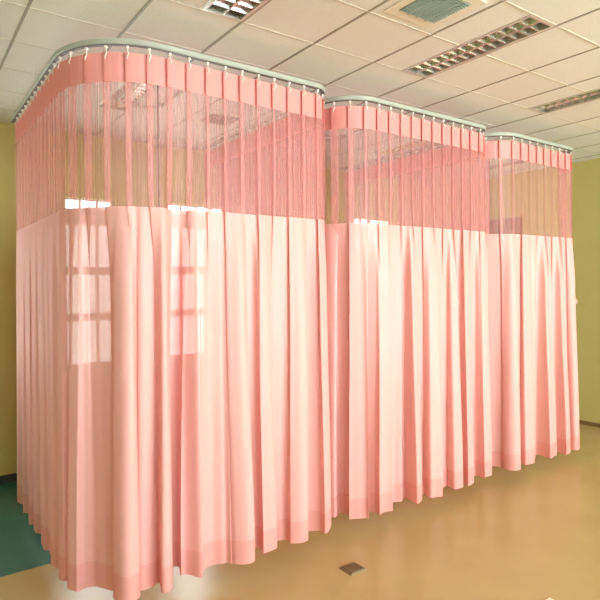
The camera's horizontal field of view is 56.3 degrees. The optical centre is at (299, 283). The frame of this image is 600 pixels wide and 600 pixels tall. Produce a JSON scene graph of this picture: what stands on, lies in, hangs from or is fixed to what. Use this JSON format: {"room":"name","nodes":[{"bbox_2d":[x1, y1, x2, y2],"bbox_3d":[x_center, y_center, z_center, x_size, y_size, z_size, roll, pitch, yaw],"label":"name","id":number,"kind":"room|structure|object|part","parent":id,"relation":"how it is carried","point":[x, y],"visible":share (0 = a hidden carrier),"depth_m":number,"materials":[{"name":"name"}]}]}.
{"room":"hospital room","nodes":[
{"label":"hospital room","id":0,"kind":"room"},
{"bbox_2d":[0,122,448,475],"bbox_3d":[-1.903,0.161,5.588,10.072,3.185,0.203,-1,0,-36],"label":"wall","id":1,"kind":"structure","parent":0,"point":[47,167],"depth_m":5.68,"materials":[{"name":"paint"}]},
{"bbox_2d":[0,473,16,484],"bbox_3d":[-1.831,1.717,5.493,10.054,0.072,0.017,-1,0,-36],"label":"baseboard","id":2,"kind":"structure","parent":1,"relation":"attached to","point":[8,478],"depth_m":4.95,"materials":[{"name":"grey"}]},
{"bbox_2d":[64,198,113,209],"bbox_3d":[-2.020,0.017,5.412,0.602,1.672,0.196,-1,0,-36],"label":"window","id":3,"kind":"structure","parent":1,"relation":"in","point":[111,203],"depth_m":5.43,"materials":[{"name":"beige"}]},
{"bbox_2d":[168,204,224,212],"bbox_3d":[-1.096,0.000,6.073,0.824,1.689,0.196,-1,0,-36],"label":"window","id":4,"kind":"structure","parent":1,"relation":"in","point":[178,206],"depth_m":6.12,"materials":[{"name":"beige"}]},
{"bbox_2d":[354,218,389,224],"bbox_3d":[0.996,-0.026,7.569,0.826,1.701,0.196,-1,0,-36],"label":"window","id":5,"kind":"structure","parent":1,"relation":"in","point":[358,219],"depth_m":7.66,"materials":[{"name":"beige"}]},
{"bbox_2d":[0,0,599,185],"bbox_3d":[0.767,-1.465,1.832,10.072,0.021,9.032,-1,0,-36],"label":"ceiling","id":6,"kind":"structure","parent":0,"point":[346,47],"depth_m":3.73,"materials":[{"name":"tile"}]},
{"bbox_2d":[96,82,156,111],"bbox_3d":[-1.270,-1.479,4.206,0.237,0.091,0.957,-1,0,-36],"label":"ceiling light","id":7,"kind":"object","parent":6,"relation":"attached to","point":[141,90],"visible":0.47,"depth_m":4.30,"materials":[{"name":"grey metal"}]},
{"bbox_2d":[117,82,185,109],"bbox_3d":[-1.113,-1.425,4.205,0.377,0.029,0.725,-1,0,-36],"label":"track","id":8,"kind":"object","parent":6,"relation":"attached to","point":[134,84],"visible":0.56,"depth_m":4.33,"materials":[{"name":"white metal"}]},
{"bbox_2d":[154,84,159,206],"bbox_3d":[-0.978,-0.841,3.870,0.165,1.156,0.035,-1,0,-36],"label":"rod","id":9,"kind":"object","parent":8,"relation":"hanging from","point":[154,84],"visible":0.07,"depth_m":3.86,"materials":[{"name":"grey metal"}]},
{"bbox_3d":[-0.978,-0.848,3.870,0.011,1.134,0.011,-1,0,32],"label":"rod","id":10,"kind":"part","parent":9,"relation":"part of","materials":[{"name":"fabric"}]},
{"bbox_2d":[11,38,324,149],"bbox_3d":[-1.011,-1.354,4.057,1.666,0.170,1.955,-1,0,-36],"label":"rail","id":11,"kind":"object","parent":6,"relation":"attached to","point":[99,42],"visible":0.89,"depth_m":3.29,"materials":[{"name":"white metal"}]},
{"bbox_2d":[15,45,330,599],"bbox_3d":[-0.972,0.192,4.027,1.766,2.920,2.043,-1,0,-36],"label":"curtain","id":12,"kind":"object","parent":11,"relation":"hanging from","point":[173,373],"visible":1,"depth_m":3.24,"materials":[{"name":"fabric"}]},
{"bbox_3d":[-0.960,0.548,4.044,1.715,1.921,2.023,-1,0,-36],"label":"fabric panel","id":13,"kind":"part","parent":12,"relation":"part of","materials":[{"name":"pink fabric"}]},
{"bbox_2d":[191,110,249,127],"bbox_3d":[-0.702,-1.469,4.910,0.382,0.078,0.368,-1,0,-36],"label":"ceiling vent","id":14,"kind":"object","parent":6,"relation":"in","point":[211,117],"visible":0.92,"depth_m":4.88,"materials":[{"name":"white metal"}]},
{"bbox_2d":[200,114,240,125],"bbox_3d":[-0.702,-1.441,4.910,0.270,0.022,0.257,-1,0,-36],"label":"grille","id":15,"kind":"object","parent":14,"relation":"attached to","point":[216,119],"depth_m":4.89,"materials":[{"name":"metal"}]},
{"bbox_2d":[202,0,268,21],"bbox_3d":[-0.143,-1.490,2.630,0.237,0.091,0.957,-1,0,-36],"label":"ceiling light","id":16,"kind":"object","parent":6,"relation":"attached to","point":[238,10],"visible":0.97,"depth_m":2.96,"materials":[{"name":"grey metal"}]},
{"bbox_2d":[315,129,371,139],"bbox_3d":[0.435,-1.440,5.205,0.377,0.029,0.725,-1,0,-36],"label":"track","id":17,"kind":"object","parent":6,"relation":"attached to","point":[363,130],"visible":0.41,"depth_m":5.45,"materials":[{"name":"white metal"}]},
{"bbox_2d":[366,129,368,222],"bbox_3d":[0.590,-0.856,4.884,0.165,1.156,0.035,-1,0,-36],"label":"rod","id":18,"kind":"object","parent":17,"relation":"hanging from","point":[366,129],"visible":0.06,"depth_m":4.88,"materials":[{"name":"grey metal"}]},
{"bbox_2d":[212,95,485,169],"bbox_3d":[0.399,-1.368,5.064,1.666,0.170,1.955,-1,0,-36],"label":"rail","id":19,"kind":"object","parent":6,"relation":"attached to","point":[362,98],"visible":0.64,"depth_m":4.42,"materials":[{"name":"white metal"}]},
{"bbox_2d":[220,101,491,518],"bbox_3d":[0.421,0.178,5.046,1.717,2.920,2.018,-1,0,-36],"label":"curtain","id":20,"kind":"object","parent":19,"relation":"hanging from","point":[408,320],"visible":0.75,"depth_m":4.17,"materials":[{"name":"fabric"}]},
{"bbox_3d":[0.429,0.535,5.054,1.694,1.921,2.009,-1,0,-36],"label":"fabric panel","id":21,"kind":"part","parent":20,"relation":"part of","materials":[{"name":"pink fabric"}]},
{"bbox_2d":[370,139,432,155],"bbox_3d":[1.160,-1.503,5.944,0.237,0.091,0.957,-1,0,-36],"label":"ceiling light","id":22,"kind":"object","parent":6,"relation":"attached to","point":[416,143],"visible":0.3,"depth_m":6.02,"materials":[{"name":"grey metal"}]},
{"bbox_2d":[384,0,486,29],"bbox_3d":[0.707,-1.483,2.940,0.382,0.078,0.368,-1,0,-36],"label":"ceiling vent","id":23,"kind":"object","parent":6,"relation":"in","point":[424,13],"visible":0.98,"depth_m":2.97,"materials":[{"name":"grey metal"}]},
{"bbox_2d":[400,0,470,23],"bbox_3d":[0.707,-1.455,2.940,0.270,0.022,0.257,-1,0,-36],"label":"grille","id":24,"kind":"object","parent":23,"relation":"attached to","point":[425,11],"depth_m":2.96,"materials":[{"name":"metal"}]},
{"bbox_2d":[349,132,572,181],"bbox_3d":[1.652,-1.380,5.961,1.302,0.170,1.955,-1,0,-36],"label":"rail","id":25,"kind":"object","parent":6,"relation":"attached to","point":[569,149],"visible":0.74,"depth_m":5.58,"materials":[{"name":"white metal"}]},
{"bbox_2d":[398,136,579,470],"bbox_3d":[1.884,0.164,5.295,1.762,2.919,0.894,-1,0,2],"label":"curtain","id":26,"kind":"object","parent":25,"relation":"hanging from","point":[532,302],"visible":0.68,"depth_m":5.06,"materials":[{"name":"fabric"}]},
{"bbox_3d":[1.898,0.520,5.625,1.298,1.921,1.258,-1,0,-36],"label":"fabric panel","id":27,"kind":"part","parent":26,"relation":"part of","materials":[{"name":"pink fabric"}]},
{"bbox_2d":[402,15,554,77],"bbox_3d":[1.072,-1.502,3.499,0.237,0.091,0.957,-1,0,-36],"label":"ceiling light","id":28,"kind":"object","parent":6,"relation":"attached to","point":[529,25],"visible":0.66,"depth_m":3.45,"materials":[{"name":"grey metal"}]},
{"bbox_2d":[529,88,599,113],"bbox_3d":[2.287,-1.514,4.368,0.237,0.091,0.957,-1,0,-36],"label":"ceiling light","id":29,"kind":"object","parent":6,"relation":"attached to","point":[591,95],"visible":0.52,"depth_m":4.54,"materials":[{"name":"grey metal"}]},
{"bbox_3d":[1.787,-1.453,6.083,0.377,0.029,0.725,-1,0,-36],"label":"track","id":30,"kind":"object","parent":6,"relation":"attached to","visible":0},
{"bbox_2d":[488,159,489,233],"bbox_3d":[1.948,-0.869,5.766,0.165,1.156,0.035,-1,0,-36],"label":"rod","id":31,"kind":"object","parent":30,"relation":"hanging from","point":[488,159],"visible":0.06,"depth_m":5.76,"materials":[{"name":"grey metal"}]},
{"bbox_2d":[0,424,599,599],"bbox_3d":[0.798,1.788,1.832,10.072,0.120,9.032,-1,0,-36],"label":"floor","id":32,"kind":"structure","parent":0,"point":[532,532],"depth_m":3.61,"materials":[{"name":"plastic"}]},
{"bbox_2d":[339,562,366,575],"bbox_3d":[0.322,1.727,3.400,0.124,0.011,0.116,-1,0,-36],"label":"socket","id":33,"kind":"object","parent":32,"relation":"on","point":[352,569],"visible":1,"depth_m":3.39,"materials":[{"name":"brown"}]},
{"bbox_3d":[0.322,1.724,3.400,0.104,0.005,0.097,-1,0,-36],"label":"lid","id":34,"kind":"part","parent":33,"relation":"part of","materials":[{"name":"brown metal"}]},
{"bbox_2d":[449,158,599,423],"bbox_3d":[4.937,0.095,4.803,0.145,3.185,9.032,-1,0,-36],"label":"wall","id":35,"kind":"structure","parent":0,"point":[550,203],"depth_m":6.87,"materials":[{"name":"paint"}]},
{"bbox_2d":[458,216,522,234],"bbox_3d":[2.635,0.411,7.831,0.084,2.598,1.022,-1,0,-36],"label":"door","id":36,"kind":"structure","parent":35,"relation":"in","point":[513,225],"depth_m":7.70,"materials":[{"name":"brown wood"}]},
{"bbox_2d":[579,420,599,427],"bbox_3d":[5.242,1.663,4.258,0.017,0.044,7.808,-1,0,-36],"label":"baseboard","id":37,"kind":"structure","parent":35,"relation":"attached to","point":[580,421],"depth_m":6.72,"materials":[{"name":"brown"}]}
]}

